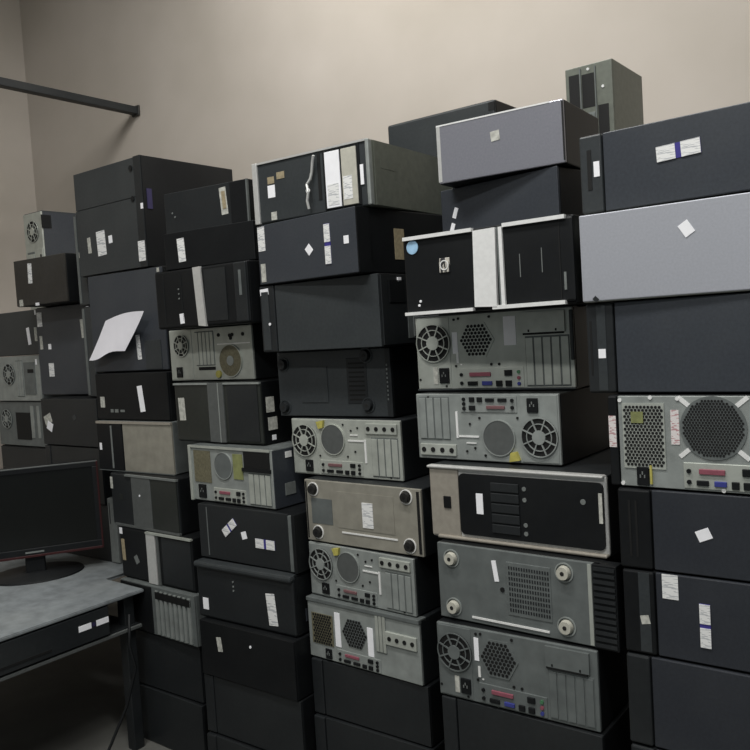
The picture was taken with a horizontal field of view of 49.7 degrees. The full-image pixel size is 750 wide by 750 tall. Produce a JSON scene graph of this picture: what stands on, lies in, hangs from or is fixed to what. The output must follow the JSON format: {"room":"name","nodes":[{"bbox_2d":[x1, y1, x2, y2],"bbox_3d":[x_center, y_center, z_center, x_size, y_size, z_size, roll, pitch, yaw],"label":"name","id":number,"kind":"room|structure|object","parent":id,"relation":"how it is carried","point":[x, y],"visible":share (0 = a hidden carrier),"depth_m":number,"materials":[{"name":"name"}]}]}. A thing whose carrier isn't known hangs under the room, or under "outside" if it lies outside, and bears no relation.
{"room":"computer storage room","nodes":[
{"label":"computer storage room","id":0,"kind":"room"},
{"bbox_2d":[0,0,36,468],"bbox_3d":[-3.713,-0.501,2.880,0.120,3.950,5.350,-1,4,37],"label":"wall","id":1,"kind":"structure","parent":0,"point":[17,185],"depth_m":4.83,"materials":[{"name":"paint"}]},
{"bbox_2d":[1,444,46,468],"bbox_3d":[-1.496,0.519,3.946,0.410,0.408,0.420,-1,4,37],"label":"desktop computer","id":2,"kind":"object","parent":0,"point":[13,456],"visible":0.16,"depth_m":3.79,"materials":[{"name":"black plastic"}]},
{"bbox_2d":[0,401,47,446],"bbox_3d":[-1.516,0.210,3.928,0.410,0.208,0.426,-1,4,37],"label":"desktop computer","id":3,"kind":"object","parent":2,"relation":"on","point":[21,423],"visible":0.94,"depth_m":3.76,"materials":[{"name":"grey metal"}]},
{"bbox_2d":[1,409,11,427],"bbox_3d":[-1.743,0.208,3.834,0.091,0.091,0.003,-1,4,37],"label":"fan grille","id":4,"kind":"object","parent":3,"relation":"attached to","point":[6,414],"depth_m":3.83,"materials":[{"name":"metal"}]},
{"bbox_2d":[0,355,68,400],"bbox_3d":[-1.532,0.002,3.908,0.400,0.208,0.426,-1,4,37],"label":"desktop computer","id":5,"kind":"object","parent":3,"relation":"on","point":[20,376],"visible":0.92,"depth_m":3.71,"materials":[{"name":"grey metal"}]},
{"bbox_2d":[3,364,14,384],"bbox_3d":[-1.707,-0.002,3.775,0.101,0.101,0.003,-1,4,37],"label":"fan grille","id":6,"kind":"object","parent":5,"relation":"attached to","point":[8,369],"depth_m":3.77,"materials":[{"name":"metal"}]},
{"bbox_2d":[0,310,38,356],"bbox_3d":[-1.529,-0.206,3.898,0.400,0.202,0.421,-1,4,37],"label":"desktop computer","id":7,"kind":"object","parent":5,"relation":"on","point":[18,330],"visible":0.32,"depth_m":3.71,"materials":[{"name":"black plastic"}]},
{"bbox_2d":[23,210,75,309],"bbox_3d":[-1.479,-0.549,3.974,0.159,0.462,0.406,-1,4,37],"label":"desktop computer","id":8,"kind":"object","parent":7,"relation":"on","point":[47,233],"visible":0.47,"depth_m":3.82,"materials":[{"name":"grey paint"}]},
{"bbox_2d":[26,221,37,242],"bbox_3d":[-1.610,-0.673,3.808,0.101,0.101,0.003,-1,4,37],"label":"fan grille","id":9,"kind":"object","parent":8,"relation":"attached to","point":[31,226],"depth_m":3.81,"materials":[{"name":"metal"}]},
{"bbox_2d":[0,601,171,749],"bbox_3d":[-0.682,1.452,0.838,7.350,0.100,5.470,-1,4,37],"label":"floor","id":10,"kind":"structure","parent":0,"point":[75,701],"depth_m":3.21,"materials":[{"name":"grey concrete"}]},
{"bbox_2d":[0,553,144,749],"bbox_3d":[-1.447,1.040,3.230,1.540,0.560,1.800,-1,4,37],"label":"desk","id":11,"kind":"object","parent":10,"relation":"on","point":[24,609],"visible":0.48,"depth_m":2.80,"materials":[{"name":"grey laminate"}]},
{"bbox_2d":[0,459,103,585],"bbox_3d":[-1.299,0.549,3.076,0.493,0.417,0.280,-5,3,-19],"label":"computer monitor","id":12,"kind":"object","parent":11,"relation":"on","point":[54,508],"visible":1,"depth_m":3.04,"materials":[{"name":"black plastic"}]},
{"bbox_2d":[0,605,109,675],"bbox_3d":[-1.210,0.842,2.634,0.429,0.102,0.515,-1,4,37],"label":"desktop computer","id":13,"kind":"object","parent":11,"relation":"on","point":[32,647],"visible":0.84,"depth_m":2.54,"materials":[{"name":"black plastic"}]},
{"bbox_2d":[0,615,139,676],"bbox_3d":[-1.679,0.917,2.902,1.475,0.014,0.920,-1,4,37],"label":"shelf","id":14,"kind":"object","parent":11,"relation":"attached to","point":[117,627],"depth_m":2.68,"materials":[{"name":"metal"}]},
{"bbox_2d":[67,504,111,560],"bbox_3d":[-1.075,0.611,3.465,0.395,0.225,0.423,-1,4,37],"label":"desktop computer","id":15,"kind":"object","parent":11,"relation":"on","point":[104,553],"visible":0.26,"depth_m":3.20,"materials":[{"name":"black plastic"}]},
{"bbox_2d":[45,444,114,504],"bbox_3d":[-1.091,0.384,3.446,0.395,0.225,0.423,-1,4,37],"label":"desktop computer","id":16,"kind":"object","parent":15,"relation":"on","point":[54,453],"visible":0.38,"depth_m":3.24,"materials":[{"name":"black plastic"}]},
{"bbox_2d":[41,395,104,446],"bbox_3d":[-1.107,0.174,3.432,0.399,0.192,0.422,-1,4,37],"label":"desktop computer","id":17,"kind":"object","parent":16,"relation":"on","point":[70,420],"visible":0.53,"depth_m":3.26,"materials":[{"name":"black plastic"}]},
{"bbox_2d":[35,303,88,394],"bbox_3d":[-1.190,-0.121,3.604,0.402,0.384,0.421,-1,4,36],"label":"desktop computer","id":18,"kind":"object","parent":17,"relation":"on","point":[60,334],"visible":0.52,"depth_m":3.45,"materials":[{"name":"black plastic"}]},
{"bbox_2d":[14,253,79,306],"bbox_3d":[-1.267,-0.402,3.497,0.352,0.196,0.401,-1,4,34],"label":"desktop computer","id":19,"kind":"object","parent":18,"relation":"on","point":[51,280],"visible":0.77,"depth_m":3.31,"materials":[{"name":"black plastic"}]},
{"bbox_2d":[82,306,111,396],"bbox_3d":[-1.012,-0.104,3.324,0.065,0.358,0.362,-1,4,37],"label":"desktop computer","id":20,"kind":"object","parent":17,"relation":"on","point":[86,315],"visible":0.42,"depth_m":3.18,"materials":[{"name":"black plastic"}]},
{"bbox_2d":[73,215,89,305],"bbox_3d":[-1.037,-0.463,3.301,0.065,0.358,0.362,-1,4,37],"label":"desktop computer","id":21,"kind":"object","parent":20,"relation":"on","point":[82,281],"visible":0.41,"depth_m":3.17,"materials":[{"name":"grey paint"}]},
{"bbox_2d":[107,497,122,562],"bbox_3d":[-0.930,0.595,3.275,0.050,0.258,0.301,-1,4,37],"label":"desktop computer","id":22,"kind":"object","parent":11,"relation":"on","point":[115,538],"visible":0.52,"depth_m":3.15,"materials":[{"name":"grey plastic"}]},
{"bbox_2d":[107,614,136,749],"bbox_3d":[-0.886,1.067,2.637,0.089,0.501,0.271,-2,3,22],"label":"power cable","id":23,"kind":"object","parent":11,"relation":"hanging from","point":[129,615],"visible":1,"depth_m":2.72,"materials":[{"name":"black plastic"}]},
{"bbox_2d":[140,682,210,749],"bbox_3d":[-0.601,1.183,2.979,0.410,0.197,0.423,-1,4,38],"label":"desktop computer","id":24,"kind":"object","parent":10,"relation":"on","point":[173,721],"visible":0.21,"depth_m":2.79,"materials":[{"name":"black plastic"}]},
{"bbox_2d":[135,629,205,702],"bbox_3d":[-0.615,0.984,2.981,0.410,0.197,0.423,-1,4,37],"label":"desktop computer","id":25,"kind":"object","parent":24,"relation":"on","point":[170,665],"visible":0.23,"depth_m":2.79,"materials":[{"name":"black plastic"}]},
{"bbox_2d":[120,576,205,646],"bbox_3d":[-0.620,0.798,2.952,0.417,0.172,0.426,-1,4,39],"label":"desktop computer","id":26,"kind":"object","parent":25,"relation":"on","point":[169,612],"visible":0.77,"depth_m":2.75,"materials":[{"name":"grey metal"}]},
{"bbox_2d":[119,526,205,591],"bbox_3d":[-0.631,0.618,2.964,0.409,0.182,0.428,-1,4,39],"label":"desktop computer","id":27,"kind":"object","parent":26,"relation":"on","point":[157,558],"visible":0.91,"depth_m":2.78,"materials":[{"name":"black plastic"}]},
{"bbox_2d":[110,471,207,535],"bbox_3d":[-0.680,0.431,3.001,0.396,0.190,0.426,-1,4,39],"label":"desktop computer","id":28,"kind":"object","parent":27,"relation":"on","point":[159,503],"visible":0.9,"depth_m":2.80,"materials":[{"name":"black plastic"}]},
{"bbox_2d":[95,419,201,474],"bbox_3d":[-0.745,0.242,3.078,0.418,0.184,0.425,-1,4,36],"label":"desktop computer","id":29,"kind":"object","parent":28,"relation":"on","point":[138,446],"visible":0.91,"depth_m":2.88,"materials":[{"name":"grey metal"}]},
{"bbox_2d":[95,370,188,420],"bbox_3d":[-0.757,0.061,3.089,0.412,0.171,0.421,-1,4,36],"label":"desktop computer","id":30,"kind":"object","parent":29,"relation":"on","point":[140,395],"visible":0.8,"depth_m":2.90,"materials":[{"name":"black plastic"}]},
{"bbox_2d":[88,266,197,372],"bbox_3d":[-0.782,-0.210,3.114,0.424,0.366,0.422,-1,4,36],"label":"desktop computer","id":31,"kind":"object","parent":30,"relation":"on","point":[111,295],"visible":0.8,"depth_m":2.92,"materials":[{"name":"black plastic"}]},
{"bbox_2d":[89,311,143,360],"bbox_3d":[-0.936,-0.139,2.930,0.355,0.165,0.012,-1,4,37],"label":"paper sheet","id":32,"kind":"object","parent":31,"relation":"attached to","point":[117,332],"visible":1,"depth_m":2.93,"materials":[{"name":"white paper"}]},
{"bbox_2d":[73,155,232,277],"bbox_3d":[-0.842,-0.590,3.138,0.426,0.391,0.434,-1,4,38],"label":"desktop computer","id":33,"kind":"object","parent":31,"relation":"on","point":[120,206],"visible":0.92,"depth_m":2.94,"materials":[{"name":"black plastic"}]},
{"bbox_2d":[207,731,263,749],"bbox_3d":[-0.232,1.189,2.580,0.405,0.183,0.423,-1,4,37],"label":"desktop computer","id":34,"kind":"object","parent":10,"relation":"on","point":[216,741],"visible":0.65,"depth_m":2.49,"materials":[{"name":"black plastic"}]},
{"bbox_2d":[204,673,317,749],"bbox_3d":[-0.242,1.003,2.584,0.405,0.183,0.423,-1,4,37],"label":"desktop computer","id":35,"kind":"object","parent":34,"relation":"on","point":[264,720],"visible":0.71,"depth_m":2.40,"materials":[{"name":"black plastic"}]},
{"bbox_2d":[200,616,314,700],"bbox_3d":[-0.257,0.824,2.567,0.398,0.172,0.422,-1,4,37],"label":"desktop computer","id":36,"kind":"object","parent":35,"relation":"on","point":[279,664],"visible":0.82,"depth_m":2.37,"materials":[{"name":"black plastic"}]},
{"bbox_2d":[194,557,312,636],"bbox_3d":[-0.270,0.645,2.578,0.411,0.179,0.432,-1,4,36],"label":"desktop computer","id":37,"kind":"object","parent":36,"relation":"on","point":[274,600],"visible":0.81,"depth_m":2.39,"materials":[{"name":"black plastic"}]},
{"bbox_2d":[198,501,310,573],"bbox_3d":[-0.262,0.468,2.589,0.419,0.170,0.424,-1,4,38],"label":"desktop computer","id":38,"kind":"object","parent":37,"relation":"on","point":[277,539],"visible":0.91,"depth_m":2.40,"materials":[{"name":"black plastic"}]},
{"bbox_2d":[187,440,317,508],"bbox_3d":[-0.311,0.292,2.638,0.389,0.177,0.426,-1,4,39],"label":"desktop computer","id":39,"kind":"object","parent":38,"relation":"on","point":[263,476],"visible":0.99,"depth_m":2.44,"materials":[{"name":"grey metal"}]},
{"bbox_2d":[198,484,206,497],"bbox_3d":[-0.545,0.367,2.567,0.035,0.043,0.005,-1,4,39],"label":"power socket","id":40,"kind":"object","parent":39,"relation":"attached to","point":[202,488],"depth_m":2.56,"materials":[{"name":"grey plastic"}]},
{"bbox_2d":[214,452,232,479],"bbox_3d":[-0.467,0.280,2.494,0.085,0.085,0.004,-1,4,39],"label":"exhaust vent","id":41,"kind":"object","parent":39,"relation":"attached to","point":[223,461],"depth_m":2.49,"materials":[{"name":"metal"}]},
{"bbox_2d":[173,377,300,444],"bbox_3d":[-0.374,0.103,2.727,0.405,0.193,0.426,-1,4,38],"label":"desktop computer","id":42,"kind":"object","parent":39,"relation":"on","point":[217,411],"visible":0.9,"depth_m":2.53,"materials":[{"name":"black plastic"}]},
{"bbox_2d":[169,324,278,380],"bbox_3d":[-0.414,-0.085,2.807,0.402,0.173,0.428,-1,4,37],"label":"desktop computer","id":43,"kind":"object","parent":42,"relation":"on","point":[237,352],"visible":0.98,"depth_m":2.61,"materials":[{"name":"metal"}]},
{"bbox_2d":[173,335,187,356],"bbox_3d":[-0.653,-0.098,2.721,0.075,0.075,0.003,-1,4,38],"label":"fan grille","id":44,"kind":"object","parent":43,"relation":"attached to","point":[181,338],"depth_m":2.72,"materials":[{"name":"grey metal"}]},
{"bbox_2d":[155,260,271,329],"bbox_3d":[-0.416,-0.257,2.660,0.420,0.184,0.426,-1,4,36],"label":"desktop computer","id":45,"kind":"object","parent":43,"relation":"on","point":[223,294],"visible":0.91,"depth_m":2.47,"materials":[{"name":"black plastic"}]},
{"bbox_2d":[164,220,260,270],"bbox_3d":[-0.431,-0.408,2.628,0.370,0.116,0.321,-2,4,31],"label":"desktop computer","id":46,"kind":"object","parent":45,"relation":"on","point":[233,242],"visible":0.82,"depth_m":2.48,"materials":[{"name":"black plastic"}]},
{"bbox_2d":[164,178,254,233],"bbox_3d":[-0.456,-0.535,2.666,0.352,0.132,0.304,-2,4,31],"label":"desktop computer","id":47,"kind":"object","parent":46,"relation":"on","point":[231,202],"visible":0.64,"depth_m":2.53,"materials":[{"name":"black plastic"}]},
{"bbox_2d":[219,344,241,376],"bbox_3d":[-0.460,-0.046,2.584,0.106,0.106,0.006,-1,4,37],"label":"exhaust vent","id":48,"kind":"object","parent":43,"relation":"attached to","point":[230,355],"depth_m":2.58,"materials":[{"name":"metal"}]},
{"bbox_3d":[0.835,1.172,1.672,0.430,0.182,0.423,-1,4,37],"label":"desktop computer","id":49,"kind":"object","parent":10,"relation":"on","visible":0},
{"bbox_3d":[0.824,0.988,1.663,0.430,0.182,0.423,-1,4,37],"label":"desktop computer","id":50,"kind":"object","parent":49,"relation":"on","visible":0},
{"bbox_2d":[631,741,666,749],"bbox_3d":[0.812,0.804,1.657,0.430,0.182,0.423,-1,4,37],"label":"desktop computer","id":51,"kind":"object","parent":50,"relation":"on","point":[635,745],"visible":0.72,"depth_m":1.60,"materials":[{"name":"black plastic"}]},
{"bbox_2d":[627,650,749,749],"bbox_3d":[0.801,0.621,1.649,0.430,0.182,0.423,-1,4,37],"label":"desktop computer","id":52,"kind":"object","parent":51,"relation":"on","point":[675,704],"visible":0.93,"depth_m":1.54,"materials":[{"name":"black plastic"}]},
{"bbox_2d":[623,566,749,671],"bbox_3d":[0.790,0.445,1.645,0.430,0.166,0.424,-1,4,37],"label":"desktop computer","id":53,"kind":"object","parent":52,"relation":"on","point":[684,616],"visible":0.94,"depth_m":1.53,"materials":[{"name":"black plastic"}]},
{"bbox_2d":[618,485,749,580],"bbox_3d":[0.779,0.281,1.642,0.430,0.157,0.424,-1,4,37],"label":"desktop computer","id":54,"kind":"object","parent":53,"relation":"on","point":[705,533],"visible":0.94,"depth_m":1.53,"materials":[{"name":"black plastic"}]},
{"bbox_2d":[608,393,749,493],"bbox_3d":[0.762,0.110,1.639,0.430,0.180,0.426,-1,4,39],"label":"desktop computer","id":55,"kind":"object","parent":54,"relation":"on","point":[687,441],"visible":0.99,"depth_m":1.52,"materials":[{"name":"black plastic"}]},
{"bbox_2d":[637,466,649,485],"bbox_3d":[0.520,0.196,1.572,0.024,0.036,0.005,-1,4,39],"label":"power socket","id":56,"kind":"object","parent":55,"relation":"attached to","point":[643,472],"depth_m":1.57,"materials":[{"name":"grey plastic"}]},
{"bbox_2d":[622,403,666,469],"bbox_3d":[0.520,0.118,1.566,0.082,0.127,0.003,-1,4,39],"label":"vent","id":57,"kind":"object","parent":55,"relation":"attached to","point":[644,425],"depth_m":1.56,"materials":[{"name":"metal"}]},
{"bbox_2d":[586,292,749,392],"bbox_3d":[0.729,-0.073,1.676,0.430,0.181,0.426,-1,4,39],"label":"desktop computer","id":58,"kind":"object","parent":55,"relation":"on","point":[694,344],"visible":1,"depth_m":1.54,"materials":[{"name":"black plastic"}]},
{"bbox_2d":[579,192,749,302],"bbox_3d":[0.708,-0.251,1.662,0.430,0.175,0.421,-1,4,37],"label":"desktop computer","id":59,"kind":"object","parent":58,"relation":"on","point":[700,247],"visible":0.94,"depth_m":1.52,"materials":[{"name":"metal"}]},
{"bbox_2d":[579,102,749,214],"bbox_3d":[0.710,-0.418,1.654,0.430,0.155,0.424,-1,4,39],"label":"desktop computer","id":60,"kind":"object","parent":59,"relation":"on","point":[706,154],"visible":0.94,"depth_m":1.52,"materials":[{"name":"black plastic"}]},
{"bbox_2d":[680,396,747,460],"bbox_3d":[0.619,0.098,1.485,0.119,0.119,0.003,-1,4,39],"label":"vent","id":61,"kind":"object","parent":55,"relation":"attached to","point":[712,428],"depth_m":1.48,"materials":[{"name":"grey metal"}]},
{"bbox_3d":[0.469,1.180,1.962,0.390,0.180,0.423,-1,4,37],"label":"desktop computer","id":62,"kind":"object","parent":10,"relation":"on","visible":0},
{"bbox_3d":[0.454,0.998,1.951,0.390,0.180,0.423,-1,4,37],"label":"desktop computer","id":63,"kind":"object","parent":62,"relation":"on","visible":0},
{"bbox_2d":[442,694,632,749],"bbox_3d":[0.442,0.817,1.945,0.390,0.180,0.423,-1,4,37],"label":"desktop computer","id":64,"kind":"object","parent":63,"relation":"on","point":[468,724],"visible":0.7,"depth_m":1.78,"materials":[{"name":"black plastic"}]},
{"bbox_2d":[437,616,628,731],"bbox_3d":[0.424,0.638,1.941,0.388,0.172,0.428,-1,4,36],"label":"desktop computer","id":65,"kind":"object","parent":64,"relation":"on","point":[571,683],"visible":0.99,"depth_m":1.76,"materials":[{"name":"black plastic"}]},
{"bbox_2d":[437,633,471,671],"bbox_3d":[0.181,0.635,1.855,0.090,0.090,0.003,-1,4,36],"label":"fan grille","id":66,"kind":"object","parent":65,"relation":"attached to","point":[464,649],"depth_m":1.85,"materials":[{"name":"grey metal"}]},
{"bbox_2d":[460,678,471,694],"bbox_3d":[0.207,0.709,1.846,0.025,0.035,0.005,-1,4,36],"label":"power socket","id":67,"kind":"object","parent":65,"relation":"attached to","point":[465,683],"depth_m":1.84,"materials":[{"name":"grey plastic"}]},
{"bbox_2d":[479,639,518,679],"bbox_3d":[0.273,0.629,1.794,0.098,0.084,0.003,-1,4,36],"label":"vent","id":68,"kind":"object","parent":65,"relation":"attached to","point":[498,658],"depth_m":1.79,"materials":[{"name":"grey metal"}]},
{"bbox_2d":[437,538,625,652],"bbox_3d":[0.446,0.460,1.926,0.436,0.178,0.433,-1,4,39],"label":"desktop computer","id":69,"kind":"object","parent":65,"relation":"on","point":[579,599],"visible":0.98,"depth_m":1.75,"materials":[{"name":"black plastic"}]},
{"bbox_2d":[427,447,622,558],"bbox_3d":[0.432,0.280,1.965,0.440,0.173,0.430,-1,4,38],"label":"desktop computer","id":70,"kind":"object","parent":69,"relation":"on","point":[573,507],"visible":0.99,"depth_m":1.78,"materials":[{"name":"plastic"}]},
{"bbox_2d":[416,385,616,465],"bbox_3d":[0.376,0.109,2.053,0.383,0.161,0.408,-1,4,38],"label":"desktop computer","id":71,"kind":"object","parent":70,"relation":"on","point":[560,427],"visible":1,"depth_m":1.88,"materials":[{"name":"black plastic"}]},
{"bbox_2d":[482,420,515,456],"bbox_3d":[0.287,0.146,1.875,0.085,0.085,0.006,-1,4,38],"label":"exhaust vent","id":72,"kind":"object","parent":71,"relation":"attached to","point":[498,436],"depth_m":1.87,"materials":[{"name":"metal"}]},
{"bbox_2d":[414,305,589,390],"bbox_3d":[0.395,-0.074,2.119,0.418,0.190,0.428,-1,4,35],"label":"desktop computer","id":73,"kind":"object","parent":71,"relation":"on","point":[545,348],"visible":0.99,"depth_m":1.93,"materials":[{"name":"metal"}]},
{"bbox_2d":[416,324,449,362],"bbox_3d":[0.145,-0.079,2.033,0.097,0.097,0.003,-1,4,35],"label":"fan grille","id":74,"kind":"object","parent":73,"relation":"attached to","point":[432,340],"depth_m":2.03,"materials":[{"name":"metal"}]},
{"bbox_2d":[439,368,449,382],"bbox_3d":[0.173,0.002,2.023,0.027,0.038,0.005,-1,4,35],"label":"power socket","id":75,"kind":"object","parent":73,"relation":"attached to","point":[444,373],"depth_m":2.02,"materials":[{"name":"grey plastic"}]},
{"bbox_2d":[458,322,493,357],"bbox_3d":[0.245,-0.085,1.969,0.098,0.084,0.003,-1,4,35],"label":"vent","id":76,"kind":"object","parent":73,"relation":"attached to","point":[475,339],"depth_m":1.97,"materials":[{"name":"metal"}]},
{"bbox_2d":[402,214,609,315],"bbox_3d":[0.367,-0.251,1.946,0.426,0.182,0.438,-1,4,38],"label":"desktop computer","id":77,"kind":"object","parent":73,"relation":"on","point":[535,262],"visible":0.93,"depth_m":1.75,"materials":[{"name":"black plastic"}]},
{"bbox_2d":[441,166,584,231],"bbox_3d":[0.413,-0.419,2.066,0.341,0.130,0.349,-6,4,-44],"label":"desktop computer","id":78,"kind":"object","parent":77,"relation":"on","point":[555,190],"visible":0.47,"depth_m":1.91,"materials":[{"name":"black plastic"}]},
{"bbox_2d":[436,99,598,187],"bbox_3d":[0.354,-0.550,1.993,0.324,0.142,0.241,-1,4,34],"label":"desktop computer","id":79,"kind":"object","parent":78,"relation":"on","point":[547,134],"visible":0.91,"depth_m":1.89,"materials":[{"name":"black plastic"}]},
{"bbox_2d":[526,398,537,412],"bbox_3d":[0.352,0.068,1.814,0.027,0.033,0.005,-1,4,38],"label":"power socket","id":80,"kind":"object","parent":71,"relation":"attached to","point":[531,403],"depth_m":1.81,"materials":[{"name":"grey plastic"}]},
{"bbox_2d":[521,417,557,457],"bbox_3d":[0.366,0.140,1.808,0.091,0.091,0.003,-1,4,38],"label":"fan grille","id":81,"kind":"object","parent":71,"relation":"attached to","point":[539,435],"depth_m":1.81,"materials":[{"name":"metal"}]},
{"bbox_3d":[0.479,0.992,2.802,0.440,0.464,0.420,-1,4,37],"label":"desktop computer","id":82,"kind":"object","parent":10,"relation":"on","visible":0},
{"bbox_3d":[0.450,0.526,2.777,0.440,0.464,0.420,-1,4,37],"label":"desktop computer","id":83,"kind":"object","parent":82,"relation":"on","visible":0},
{"bbox_3d":[0.421,0.061,2.752,0.440,0.464,0.420,-1,4,37],"label":"desktop computer","id":84,"kind":"object","parent":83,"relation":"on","visible":0},
{"bbox_3d":[0.392,-0.405,2.727,0.440,0.464,0.420,-1,4,37],"label":"desktop computer","id":85,"kind":"object","parent":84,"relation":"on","visible":0},
{"bbox_2d":[388,100,515,156],"bbox_3d":[0.334,-0.738,2.718,0.400,0.202,0.431,-1,4,37],"label":"desktop computer","id":86,"kind":"object","parent":85,"relation":"on","point":[418,135],"visible":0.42,"depth_m":2.57,"materials":[{"name":"black plastic"}]},
{"bbox_3d":[0.832,0.988,2.482,0.170,0.462,0.420,-1,4,37],"label":"desktop computer","id":87,"kind":"object","parent":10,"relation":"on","visible":0},
{"bbox_3d":[0.803,0.524,2.457,0.170,0.462,0.420,-1,4,37],"label":"desktop computer","id":88,"kind":"object","parent":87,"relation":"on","visible":0},
{"bbox_3d":[0.774,0.061,2.432,0.170,0.462,0.420,-1,4,37],"label":"desktop computer","id":89,"kind":"object","parent":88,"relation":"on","visible":0},
{"bbox_3d":[0.745,-0.403,2.407,0.170,0.462,0.420,-1,4,37],"label":"desktop computer","id":90,"kind":"object","parent":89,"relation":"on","visible":0},
{"bbox_2d":[565,59,643,133],"bbox_3d":[0.664,-0.748,2.331,0.135,0.238,0.244,-1,4,37],"label":"desktop computer","id":91,"kind":"object","parent":90,"relation":"on","point":[607,90],"visible":0.44,"depth_m":2.24,"materials":[{"name":"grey metal"}]},
{"bbox_3d":[0.129,1.189,2.373,0.400,0.160,0.423,-1,4,37],"label":"desktop computer","id":92,"kind":"object","parent":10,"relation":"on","visible":0},
{"bbox_2d":[314,712,444,749],"bbox_3d":[0.116,1.028,2.364,0.400,0.160,0.423,-1,4,37],"label":"desktop computer","id":93,"kind":"object","parent":92,"relation":"on","point":[332,733],"visible":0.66,"depth_m":2.23,"materials":[{"name":"black plastic"}]},
{"bbox_2d":[312,656,443,746],"bbox_3d":[0.108,0.866,2.363,0.400,0.160,0.423,-1,4,37],"label":"desktop computer","id":94,"kind":"object","parent":93,"relation":"on","point":[403,709],"visible":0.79,"depth_m":2.17,"materials":[{"name":"black plastic"}]},
{"bbox_2d":[306,593,443,685],"bbox_3d":[0.094,0.698,2.353,0.397,0.174,0.427,-1,4,39],"label":"desktop computer","id":95,"kind":"object","parent":94,"relation":"on","point":[396,645],"visible":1,"depth_m":2.16,"materials":[{"name":"metal"}]},
{"bbox_2d":[311,611,333,646],"bbox_3d":[-0.147,0.716,2.284,0.079,0.087,0.003,-1,4,39],"label":"vent","id":96,"kind":"object","parent":95,"relation":"attached to","point":[322,622],"depth_m":2.28,"materials":[{"name":"metal"}]},
{"bbox_2d":[342,619,366,649],"bbox_3d":[-0.056,0.705,2.207,0.089,0.077,0.006,-1,4,37],"label":"vent","id":97,"kind":"object","parent":95,"relation":"attached to","point":[354,631],"depth_m":2.21,"materials":[{"name":"grey metal"}]},
{"bbox_2d":[309,540,440,616],"bbox_3d":[0.092,0.533,2.355,0.382,0.152,0.428,-1,4,41],"label":"desktop computer","id":98,"kind":"object","parent":95,"relation":"on","point":[406,584],"visible":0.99,"depth_m":2.16,"materials":[{"name":"plastic"}]},
{"bbox_2d":[309,548,331,579],"bbox_3d":[-0.154,0.534,2.287,0.090,0.090,0.003,-1,4,41],"label":"fan grille","id":99,"kind":"object","parent":98,"relation":"attached to","point":[322,554],"depth_m":2.28,"materials":[{"name":"grey metal"}]},
{"bbox_2d":[336,552,359,582],"bbox_3d":[-0.073,0.527,2.222,0.085,0.085,0.006,-1,4,41],"label":"exhaust vent","id":100,"kind":"object","parent":98,"relation":"attached to","point":[347,563],"depth_m":2.22,"materials":[{"name":"metal"}]},
{"bbox_2d":[304,474,444,556],"bbox_3d":[0.089,0.365,2.348,0.410,0.177,0.433,-1,4,39],"label":"desktop computer","id":101,"kind":"object","parent":98,"relation":"on","point":[377,514],"visible":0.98,"depth_m":2.17,"materials":[{"name":"plastic"}]},
{"bbox_2d":[292,413,446,480],"bbox_3d":[0.040,0.190,2.438,0.398,0.164,0.428,-1,4,38],"label":"desktop computer","id":102,"kind":"object","parent":101,"relation":"on","point":[383,448],"visible":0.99,"depth_m":2.25,"materials":[{"name":"plastic"}]},
{"bbox_2d":[292,424,315,455],"bbox_3d":[-0.207,0.190,2.361,0.094,0.094,0.003,-1,4,38],"label":"fan grille","id":103,"kind":"object","parent":102,"relation":"attached to","point":[304,435],"depth_m":2.36,"materials":[{"name":"metal"}]},
{"bbox_2d":[320,424,344,454],"bbox_3d":[-0.119,0.183,2.298,0.089,0.089,0.006,-1,4,37],"label":"exhaust vent","id":104,"kind":"object","parent":102,"relation":"attached to","point":[332,436],"depth_m":2.30,"materials":[{"name":"metal"}]},
{"bbox_2d":[277,344,430,416],"bbox_3d":[-0.006,0.007,2.486,0.410,0.195,0.433,-1,4,35],"label":"desktop computer","id":105,"kind":"object","parent":102,"relation":"on","point":[377,381],"visible":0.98,"depth_m":2.29,"materials":[{"name":"black plastic"}]},
{"bbox_2d":[260,273,445,352],"bbox_3d":[-0.038,-0.181,2.397,0.439,0.193,0.406,-1,4,37],"label":"desktop computer","id":106,"kind":"object","parent":105,"relation":"on","point":[369,310],"visible":0.84,"depth_m":2.21,"materials":[{"name":"black plastic"}]},
{"bbox_2d":[257,206,442,284],"bbox_3d":[-0.055,-0.364,2.368,0.398,0.171,0.412,-1,4,42],"label":"desktop computer","id":107,"kind":"object","parent":106,"relation":"on","point":[355,240],"visible":0.81,"depth_m":2.19,"materials":[{"name":"black plastic"}]},
{"bbox_2d":[251,138,452,224],"bbox_3d":[-0.060,-0.539,2.385,0.414,0.174,0.449,-1,4,35],"label":"desktop computer","id":108,"kind":"object","parent":107,"relation":"on","point":[365,172],"visible":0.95,"depth_m":2.21,"materials":[{"name":"grey metal"}]},
{"bbox_2d":[19,0,749,582],"bbox_3d":[0.811,-0.780,2.849,7.350,3.950,0.120,-1,4,37],"label":"wall","id":109,"kind":"structure","parent":0,"point":[236,85],"depth_m":3.54,"materials":[{"name":"paint"}]},
{"bbox_2d":[0,77,139,117],"bbox_3d":[-1.680,-1.986,3.765,0.060,1.336,1.250,-1,4,37],"label":"conduit","id":110,"kind":"object","parent":109,"relation":"attached to","point":[5,83],"visible":1,"depth_m":3.96,"materials":[{"name":"plastic"}]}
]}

